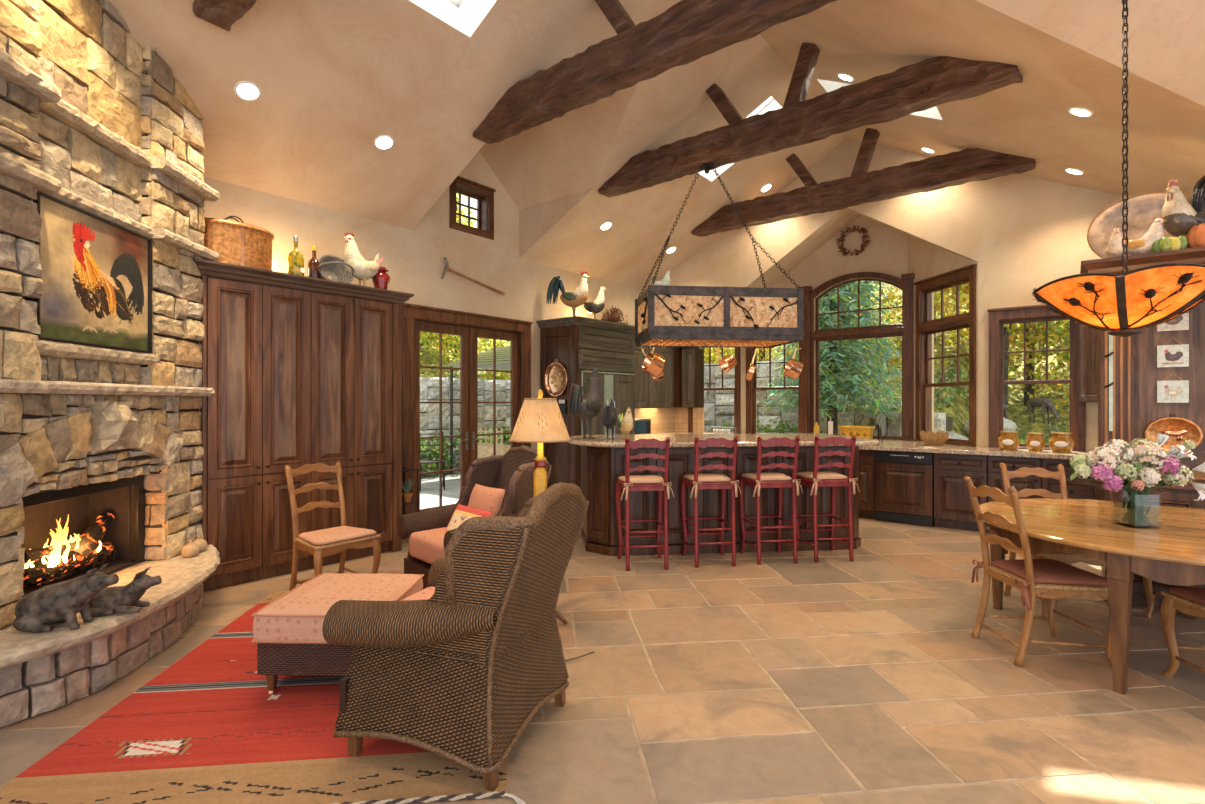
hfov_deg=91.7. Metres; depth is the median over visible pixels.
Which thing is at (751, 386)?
window
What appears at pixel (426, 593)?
seat cushion
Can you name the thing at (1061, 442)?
jar
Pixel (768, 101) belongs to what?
window
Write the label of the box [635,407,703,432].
backsplash
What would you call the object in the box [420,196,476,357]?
leafy tree
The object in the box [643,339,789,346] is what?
shelf
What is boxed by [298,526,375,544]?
seat cushion
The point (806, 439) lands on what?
island countertop
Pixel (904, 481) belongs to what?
dishwasher
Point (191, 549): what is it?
jug
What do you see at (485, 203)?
window
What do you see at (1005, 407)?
statue
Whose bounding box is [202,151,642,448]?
wall
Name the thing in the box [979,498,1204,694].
dining table
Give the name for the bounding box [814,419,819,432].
oil bottle
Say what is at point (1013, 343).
undergrowth
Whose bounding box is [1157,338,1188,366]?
tile
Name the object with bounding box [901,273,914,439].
trim
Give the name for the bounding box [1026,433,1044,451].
jar
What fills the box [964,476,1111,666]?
dining chair
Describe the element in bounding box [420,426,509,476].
ivy
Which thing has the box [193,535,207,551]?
jug
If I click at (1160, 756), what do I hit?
floor
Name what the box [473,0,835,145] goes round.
ceiling beam
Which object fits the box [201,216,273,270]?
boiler
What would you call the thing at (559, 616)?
side table
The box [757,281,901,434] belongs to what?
spruce tree
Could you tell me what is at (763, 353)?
leafy tree
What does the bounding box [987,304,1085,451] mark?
window
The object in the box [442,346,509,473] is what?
gazebo
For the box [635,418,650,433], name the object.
microwave
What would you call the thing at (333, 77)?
ceiling
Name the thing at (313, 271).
glass bottle
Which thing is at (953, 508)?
base cabinet
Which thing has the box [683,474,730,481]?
seat cushion
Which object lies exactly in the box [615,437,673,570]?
bar stool
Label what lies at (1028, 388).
leafy tree
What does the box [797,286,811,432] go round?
trim
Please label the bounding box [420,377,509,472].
wall
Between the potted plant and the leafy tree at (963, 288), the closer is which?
the potted plant
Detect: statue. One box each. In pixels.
[13,564,118,633]
[89,567,161,616]
[1003,404,1007,418]
[1027,397,1059,423]
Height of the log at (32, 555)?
0.111 m
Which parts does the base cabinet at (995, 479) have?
drawer, door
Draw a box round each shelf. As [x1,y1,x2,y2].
[0,379,214,395]
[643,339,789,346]
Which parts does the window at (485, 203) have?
sash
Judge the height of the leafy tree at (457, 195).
6.120 m
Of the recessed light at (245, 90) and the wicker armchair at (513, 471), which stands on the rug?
the wicker armchair at (513, 471)
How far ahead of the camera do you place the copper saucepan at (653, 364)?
6.05 m
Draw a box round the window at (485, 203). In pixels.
[449,176,495,239]
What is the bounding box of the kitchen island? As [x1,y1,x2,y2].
[580,446,860,555]
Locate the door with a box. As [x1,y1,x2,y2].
[402,303,532,514]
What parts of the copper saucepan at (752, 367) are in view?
handle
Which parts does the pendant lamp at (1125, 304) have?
mica panel, chain, mica panel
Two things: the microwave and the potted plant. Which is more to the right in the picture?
the microwave
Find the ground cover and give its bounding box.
[934,362,1069,444]
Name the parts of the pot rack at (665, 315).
mica panel, chain, mica panel, frame, chain, mica panel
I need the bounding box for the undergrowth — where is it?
[704,282,1069,415]
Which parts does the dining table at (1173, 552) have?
leg, leg, leg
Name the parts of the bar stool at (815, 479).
leg, leg, seat, leg, rail, rail, rail, leg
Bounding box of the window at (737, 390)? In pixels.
[688,347,740,433]
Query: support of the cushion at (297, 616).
on the wicker ottoman
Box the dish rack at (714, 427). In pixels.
[709,426,735,433]
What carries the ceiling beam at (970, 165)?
attached to the ceiling
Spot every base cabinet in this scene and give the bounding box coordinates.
[859,449,875,518]
[934,453,987,532]
[988,456,1041,532]
[1042,458,1100,499]
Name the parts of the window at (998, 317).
sash, sill, sash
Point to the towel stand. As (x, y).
(830, 423)
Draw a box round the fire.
[24,514,101,568]
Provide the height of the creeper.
1.336 m
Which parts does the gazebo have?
post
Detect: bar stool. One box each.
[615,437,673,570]
[680,436,741,567]
[738,435,802,564]
[796,435,859,561]
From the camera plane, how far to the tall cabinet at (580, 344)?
8.13 m
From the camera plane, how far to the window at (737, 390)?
10.28 m
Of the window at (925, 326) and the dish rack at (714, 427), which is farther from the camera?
the dish rack at (714, 427)
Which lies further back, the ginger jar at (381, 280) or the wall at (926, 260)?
the wall at (926, 260)
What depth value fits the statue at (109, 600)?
3.09 m
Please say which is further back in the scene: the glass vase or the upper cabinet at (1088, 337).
the upper cabinet at (1088, 337)
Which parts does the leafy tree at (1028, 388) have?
crown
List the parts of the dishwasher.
door, control panel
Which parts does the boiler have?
handle, lid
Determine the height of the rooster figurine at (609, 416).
0.405 m
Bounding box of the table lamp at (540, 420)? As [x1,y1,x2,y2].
[509,389,570,495]
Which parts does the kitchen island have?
panel, panel, panel, panel, panel, panel, panel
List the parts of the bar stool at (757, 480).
leg, leg, seat, rail, rail, rail, leg, leg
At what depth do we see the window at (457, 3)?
4.84 m
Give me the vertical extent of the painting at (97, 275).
0.779 m
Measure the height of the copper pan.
0.521 m
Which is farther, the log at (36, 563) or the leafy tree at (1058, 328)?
the leafy tree at (1058, 328)
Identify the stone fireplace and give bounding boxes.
[0,0,219,628]
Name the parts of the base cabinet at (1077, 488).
drawer, drawer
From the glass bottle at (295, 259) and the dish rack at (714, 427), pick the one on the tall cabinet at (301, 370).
the glass bottle at (295, 259)
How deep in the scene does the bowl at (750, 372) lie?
6.24 m
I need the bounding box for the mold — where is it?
[1144,414,1202,451]
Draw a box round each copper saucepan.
[641,347,665,376]
[642,349,663,381]
[715,348,736,371]
[745,349,757,380]
[783,348,802,379]
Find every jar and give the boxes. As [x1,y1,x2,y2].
[372,266,389,289]
[998,431,1019,449]
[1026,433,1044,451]
[1049,432,1073,452]
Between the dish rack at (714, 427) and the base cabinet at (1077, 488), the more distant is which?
the dish rack at (714, 427)
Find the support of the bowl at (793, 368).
on the copper saucepan at (793, 368)
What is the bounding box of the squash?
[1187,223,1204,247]
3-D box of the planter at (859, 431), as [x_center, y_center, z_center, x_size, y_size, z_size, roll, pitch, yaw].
[3.767,0.458,8.674,0.470,0.195,0.230,0,0,39]
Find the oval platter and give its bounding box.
[1087,191,1204,257]
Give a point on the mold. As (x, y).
(1179, 430)
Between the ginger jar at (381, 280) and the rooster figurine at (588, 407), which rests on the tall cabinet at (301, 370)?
the ginger jar at (381, 280)
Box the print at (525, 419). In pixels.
[518,412,563,427]
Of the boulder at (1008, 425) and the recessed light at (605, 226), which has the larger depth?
the boulder at (1008, 425)
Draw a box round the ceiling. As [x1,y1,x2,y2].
[110,0,1204,290]
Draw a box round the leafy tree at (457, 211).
[422,193,476,348]
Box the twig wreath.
[836,226,870,255]
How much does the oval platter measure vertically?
0.610 m
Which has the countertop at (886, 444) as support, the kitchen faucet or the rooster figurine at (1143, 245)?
the kitchen faucet
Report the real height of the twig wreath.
0.476 m
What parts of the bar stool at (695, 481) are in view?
leg, leg, seat, rail, rail, rail, leg, leg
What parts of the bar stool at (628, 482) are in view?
leg, leg, seat, rail, rail, rail, leg, leg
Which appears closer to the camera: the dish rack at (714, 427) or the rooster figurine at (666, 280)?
the rooster figurine at (666, 280)
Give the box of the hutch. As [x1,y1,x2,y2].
[1080,246,1204,611]
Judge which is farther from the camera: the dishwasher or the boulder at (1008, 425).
the boulder at (1008, 425)
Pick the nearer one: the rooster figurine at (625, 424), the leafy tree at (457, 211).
the rooster figurine at (625, 424)
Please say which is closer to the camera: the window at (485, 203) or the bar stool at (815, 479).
the bar stool at (815, 479)
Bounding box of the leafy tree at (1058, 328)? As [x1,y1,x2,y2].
[1020,320,1069,368]
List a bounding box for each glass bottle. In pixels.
[287,235,304,275]
[308,245,320,278]
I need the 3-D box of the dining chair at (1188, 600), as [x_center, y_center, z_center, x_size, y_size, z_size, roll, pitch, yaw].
[3.258,0.993,2.876,0.536,1.037,0.607,0,0,13]
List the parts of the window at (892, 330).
sash, sash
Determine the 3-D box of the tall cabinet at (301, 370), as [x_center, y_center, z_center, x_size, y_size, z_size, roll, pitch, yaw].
[-2.769,0.204,5.393,0.685,2.592,1.905,0,0,39]
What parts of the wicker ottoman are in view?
leg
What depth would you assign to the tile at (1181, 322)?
4.50 m
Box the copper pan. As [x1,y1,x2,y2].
[544,359,567,396]
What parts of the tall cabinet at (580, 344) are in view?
panel, crown molding, refrigerator door, flap door, flap door, steel trim, refrigerator door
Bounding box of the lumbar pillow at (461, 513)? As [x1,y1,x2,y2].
[446,504,491,530]
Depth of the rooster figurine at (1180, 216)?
4.45 m
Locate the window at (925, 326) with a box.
[913,264,976,446]
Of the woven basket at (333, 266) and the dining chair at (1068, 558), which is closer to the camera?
the dining chair at (1068, 558)
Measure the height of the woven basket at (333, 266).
0.309 m
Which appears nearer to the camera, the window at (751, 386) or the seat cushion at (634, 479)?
the seat cushion at (634, 479)
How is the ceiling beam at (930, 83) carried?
attached to the ceiling
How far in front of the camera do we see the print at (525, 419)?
3.86 m
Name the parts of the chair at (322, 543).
leg, rail, rail, leg, rail, seat, leg, leg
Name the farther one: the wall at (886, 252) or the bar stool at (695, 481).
the wall at (886, 252)
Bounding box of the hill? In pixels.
[420,336,509,379]
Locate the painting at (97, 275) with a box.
[26,191,151,352]
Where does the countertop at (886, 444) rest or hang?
on the base cabinet
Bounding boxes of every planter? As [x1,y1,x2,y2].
[478,428,509,457]
[838,426,874,438]
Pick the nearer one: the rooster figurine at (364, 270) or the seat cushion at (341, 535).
the seat cushion at (341, 535)
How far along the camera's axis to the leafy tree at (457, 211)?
17.36 m
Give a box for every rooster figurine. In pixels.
[343,233,382,285]
[546,271,589,315]
[568,368,601,438]
[584,287,605,318]
[602,399,616,438]
[617,407,632,438]
[621,314,627,323]
[651,270,671,284]
[1106,226,1125,257]
[1122,216,1165,254]
[1161,175,1204,237]
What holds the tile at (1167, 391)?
hanging from the hutch
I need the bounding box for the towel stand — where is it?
[828,417,832,434]
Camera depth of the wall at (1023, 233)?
7.22 m
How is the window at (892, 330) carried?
in the wall at (886, 252)
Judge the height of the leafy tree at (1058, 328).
5.756 m
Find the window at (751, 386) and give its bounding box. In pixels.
[746,345,798,433]
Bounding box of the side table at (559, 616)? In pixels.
[556,610,567,624]
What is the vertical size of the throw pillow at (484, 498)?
0.382 m
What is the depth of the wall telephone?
7.93 m
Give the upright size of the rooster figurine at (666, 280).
0.219 m
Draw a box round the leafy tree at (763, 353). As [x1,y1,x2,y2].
[759,285,869,360]
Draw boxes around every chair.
[284,461,380,590]
[420,432,444,490]
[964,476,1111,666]
[1000,463,1107,620]
[1142,469,1204,617]
[1160,587,1204,677]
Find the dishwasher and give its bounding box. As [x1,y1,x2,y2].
[875,450,933,526]
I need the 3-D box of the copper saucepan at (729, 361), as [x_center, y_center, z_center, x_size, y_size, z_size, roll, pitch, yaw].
[1.309,-0.449,6.248,0.259,0.255,0.156,0,0,-22]
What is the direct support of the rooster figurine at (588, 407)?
on the island countertop at (806, 439)
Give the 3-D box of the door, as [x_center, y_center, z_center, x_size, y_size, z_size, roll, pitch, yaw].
[-1.677,0.195,7.386,0.210,2.610,2.014,0,0,39]
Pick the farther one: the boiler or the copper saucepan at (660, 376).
the copper saucepan at (660, 376)
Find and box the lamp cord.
[565,651,593,660]
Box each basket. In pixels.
[318,255,353,283]
[601,306,622,323]
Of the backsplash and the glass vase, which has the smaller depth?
the glass vase
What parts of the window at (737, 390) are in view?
sash, sash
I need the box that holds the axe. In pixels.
[442,257,504,294]
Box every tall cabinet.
[193,258,413,591]
[536,316,634,488]
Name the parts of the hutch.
crown molding, door, panel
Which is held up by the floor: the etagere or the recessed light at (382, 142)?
the etagere
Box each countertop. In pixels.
[567,433,879,447]
[651,431,1095,459]
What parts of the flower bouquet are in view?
stock flower, stock flower, stock flower, stock flower, stock flower, stock flower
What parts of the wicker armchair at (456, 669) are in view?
rail, leg, arm, arm, leg, backrest, leg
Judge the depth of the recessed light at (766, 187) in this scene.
8.59 m
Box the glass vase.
[1113,490,1160,527]
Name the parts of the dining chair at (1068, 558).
leg, rail, rail, leg, leg, seat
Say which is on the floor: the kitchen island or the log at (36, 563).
the kitchen island
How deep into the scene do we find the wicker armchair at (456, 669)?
2.35 m
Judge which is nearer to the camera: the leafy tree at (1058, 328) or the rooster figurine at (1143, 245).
the rooster figurine at (1143, 245)
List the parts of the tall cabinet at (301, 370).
door, door, door, door, crown molding, door, door, door, door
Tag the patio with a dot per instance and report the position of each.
(429, 493)
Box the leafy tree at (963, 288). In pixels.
[934,282,1048,417]
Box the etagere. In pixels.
[402,467,418,514]
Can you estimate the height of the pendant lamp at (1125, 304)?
2.415 m
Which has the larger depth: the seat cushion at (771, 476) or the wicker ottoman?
the seat cushion at (771, 476)
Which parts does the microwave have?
door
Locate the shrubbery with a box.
[420,331,509,379]
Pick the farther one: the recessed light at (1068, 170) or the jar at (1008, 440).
the jar at (1008, 440)
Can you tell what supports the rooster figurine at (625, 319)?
on the tall cabinet at (580, 344)
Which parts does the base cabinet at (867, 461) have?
drawer, door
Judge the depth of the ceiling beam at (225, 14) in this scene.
3.85 m
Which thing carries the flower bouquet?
in the glass vase
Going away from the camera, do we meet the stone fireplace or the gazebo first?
the stone fireplace
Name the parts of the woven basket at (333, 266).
handle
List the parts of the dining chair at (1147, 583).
leg, rail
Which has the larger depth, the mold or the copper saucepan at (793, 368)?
the copper saucepan at (793, 368)
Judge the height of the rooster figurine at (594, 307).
0.532 m
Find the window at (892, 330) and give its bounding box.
[810,272,902,439]
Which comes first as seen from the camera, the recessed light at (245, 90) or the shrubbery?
the recessed light at (245, 90)
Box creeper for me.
[705,420,821,433]
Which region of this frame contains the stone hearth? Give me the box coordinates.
[0,545,219,727]
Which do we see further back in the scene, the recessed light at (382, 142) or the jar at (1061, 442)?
the jar at (1061, 442)
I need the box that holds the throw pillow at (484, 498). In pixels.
[468,484,505,515]
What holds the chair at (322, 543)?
on the floor
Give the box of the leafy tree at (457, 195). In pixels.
[420,194,471,356]
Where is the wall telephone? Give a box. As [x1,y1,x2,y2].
[559,400,566,423]
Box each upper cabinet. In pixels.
[635,342,681,407]
[682,347,703,407]
[1079,324,1097,401]
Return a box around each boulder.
[948,431,968,439]
[964,417,1016,434]
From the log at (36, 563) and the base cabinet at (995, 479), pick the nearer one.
the log at (36, 563)
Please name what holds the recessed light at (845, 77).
in the ceiling
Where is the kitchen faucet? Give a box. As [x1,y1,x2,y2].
[875,424,885,440]
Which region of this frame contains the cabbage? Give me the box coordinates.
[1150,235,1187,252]
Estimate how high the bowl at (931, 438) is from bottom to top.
0.203 m
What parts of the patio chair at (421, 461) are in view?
seat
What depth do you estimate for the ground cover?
12.18 m
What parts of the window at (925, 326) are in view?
sill, sash, sash, sash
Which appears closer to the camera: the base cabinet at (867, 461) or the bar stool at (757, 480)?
the bar stool at (757, 480)
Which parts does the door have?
handle, handle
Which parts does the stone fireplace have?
fireplace grate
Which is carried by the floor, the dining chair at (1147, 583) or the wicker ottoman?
the dining chair at (1147, 583)
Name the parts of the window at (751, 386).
casing, sash, sash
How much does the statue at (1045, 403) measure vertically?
0.550 m
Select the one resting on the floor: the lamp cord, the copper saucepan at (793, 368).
the lamp cord
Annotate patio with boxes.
[420,471,459,508]
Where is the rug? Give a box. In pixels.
[0,592,525,803]
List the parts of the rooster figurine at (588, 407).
leg, leg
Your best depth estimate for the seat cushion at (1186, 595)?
3.08 m
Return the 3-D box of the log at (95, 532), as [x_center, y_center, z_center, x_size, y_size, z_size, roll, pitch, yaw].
[-3.349,0.893,3.833,0.128,0.268,0.477,0,0,-22]
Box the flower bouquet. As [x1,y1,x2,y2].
[1068,431,1204,523]
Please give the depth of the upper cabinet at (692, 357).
10.53 m
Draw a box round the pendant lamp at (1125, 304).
[1032,0,1204,336]
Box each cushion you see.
[253,573,422,643]
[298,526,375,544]
[401,587,434,600]
[410,527,446,564]
[618,475,663,483]
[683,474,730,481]
[741,472,791,480]
[796,472,847,479]
[991,558,1106,585]
[1169,587,1204,604]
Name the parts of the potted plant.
pot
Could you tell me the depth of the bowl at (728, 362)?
6.23 m
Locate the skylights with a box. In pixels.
[409,0,941,181]
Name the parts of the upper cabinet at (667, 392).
door, door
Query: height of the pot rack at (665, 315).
2.016 m
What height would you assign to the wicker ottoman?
0.472 m
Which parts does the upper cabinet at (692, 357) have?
door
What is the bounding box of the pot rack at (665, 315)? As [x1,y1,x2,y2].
[635,164,803,350]
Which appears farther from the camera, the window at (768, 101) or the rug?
the window at (768, 101)
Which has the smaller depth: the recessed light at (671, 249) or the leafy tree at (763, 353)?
the recessed light at (671, 249)
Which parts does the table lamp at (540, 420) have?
lamp shade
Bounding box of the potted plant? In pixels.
[402,478,413,502]
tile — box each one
[1157,311,1188,331]
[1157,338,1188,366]
[1157,373,1188,402]
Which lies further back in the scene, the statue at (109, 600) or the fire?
the fire
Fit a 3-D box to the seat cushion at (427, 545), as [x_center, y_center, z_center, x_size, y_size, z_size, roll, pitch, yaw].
[-1.005,1.048,4.336,0.670,0.185,0.540,0,0,-44]
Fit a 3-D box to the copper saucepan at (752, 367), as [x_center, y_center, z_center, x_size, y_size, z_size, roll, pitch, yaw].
[1.604,-0.402,6.308,0.135,0.345,0.187,0,0,12]
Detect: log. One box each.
[23,542,113,585]
[24,542,98,563]
[28,561,41,567]
[68,512,114,566]
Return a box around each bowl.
[651,370,663,381]
[719,354,736,371]
[745,364,755,380]
[783,358,802,379]
[920,430,948,445]
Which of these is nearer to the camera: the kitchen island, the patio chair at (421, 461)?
the kitchen island
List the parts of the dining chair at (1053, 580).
leg, rail, rail, rail, leg, seat, leg, leg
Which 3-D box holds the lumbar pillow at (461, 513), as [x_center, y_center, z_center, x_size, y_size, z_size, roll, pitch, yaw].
[-0.989,0.900,4.282,0.174,0.237,0.461,0,0,-44]
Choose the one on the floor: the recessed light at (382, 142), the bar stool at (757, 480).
the bar stool at (757, 480)
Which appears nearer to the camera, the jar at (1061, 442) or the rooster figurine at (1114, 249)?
the rooster figurine at (1114, 249)
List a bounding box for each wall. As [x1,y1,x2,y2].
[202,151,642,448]
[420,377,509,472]
[660,139,1125,451]
[704,360,952,436]
[741,215,907,433]
[908,235,977,446]
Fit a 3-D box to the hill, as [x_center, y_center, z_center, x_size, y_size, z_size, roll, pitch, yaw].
[-15.733,-3.880,16.500,22.800,7.613,22.000,0,0,39]
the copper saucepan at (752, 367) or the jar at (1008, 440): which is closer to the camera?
the copper saucepan at (752, 367)
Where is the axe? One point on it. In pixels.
(446, 268)
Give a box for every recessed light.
[234,81,260,100]
[374,135,393,149]
[600,222,611,230]
[666,246,675,253]
[760,184,771,192]
[837,73,854,81]
[921,147,934,152]
[1064,168,1083,174]
[1068,107,1092,116]
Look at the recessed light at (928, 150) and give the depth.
7.35 m
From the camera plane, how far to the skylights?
4.78 m
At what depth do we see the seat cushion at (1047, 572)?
3.42 m
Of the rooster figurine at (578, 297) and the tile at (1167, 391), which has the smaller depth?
the tile at (1167, 391)
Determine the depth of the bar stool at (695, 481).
5.35 m
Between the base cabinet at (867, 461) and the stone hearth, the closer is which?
the stone hearth
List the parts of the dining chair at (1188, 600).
leg, seat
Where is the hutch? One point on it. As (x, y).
(1129, 373)
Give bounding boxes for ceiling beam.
[193,0,255,30]
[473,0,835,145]
[598,42,1023,196]
[691,128,1036,237]
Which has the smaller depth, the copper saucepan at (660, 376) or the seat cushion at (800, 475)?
the seat cushion at (800, 475)
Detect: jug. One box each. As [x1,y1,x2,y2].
[181,539,199,556]
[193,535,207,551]
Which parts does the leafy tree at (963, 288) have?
crown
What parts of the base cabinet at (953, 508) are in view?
drawer, door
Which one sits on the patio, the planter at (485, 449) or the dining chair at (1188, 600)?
the planter at (485, 449)
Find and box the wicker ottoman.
[251,573,423,694]
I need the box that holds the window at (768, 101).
[745,96,773,118]
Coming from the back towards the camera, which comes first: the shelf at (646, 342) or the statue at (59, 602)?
the shelf at (646, 342)
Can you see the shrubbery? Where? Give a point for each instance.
(449, 344)
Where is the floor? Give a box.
[0,518,1204,803]
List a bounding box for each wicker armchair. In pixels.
[322,482,588,790]
[397,446,551,588]
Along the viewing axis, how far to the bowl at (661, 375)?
6.32 m
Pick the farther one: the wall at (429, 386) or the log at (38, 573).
the wall at (429, 386)
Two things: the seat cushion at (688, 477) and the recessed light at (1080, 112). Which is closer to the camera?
the recessed light at (1080, 112)
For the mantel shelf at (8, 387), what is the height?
0.070 m
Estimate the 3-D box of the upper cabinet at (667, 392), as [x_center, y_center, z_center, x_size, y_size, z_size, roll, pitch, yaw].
[0.818,-0.500,10.070,0.405,1.200,2.320,0,0,39]
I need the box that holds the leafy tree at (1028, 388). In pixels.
[895,283,1069,405]
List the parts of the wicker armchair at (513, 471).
rail, arm, arm, backrest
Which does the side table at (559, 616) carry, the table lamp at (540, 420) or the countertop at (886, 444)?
the table lamp at (540, 420)

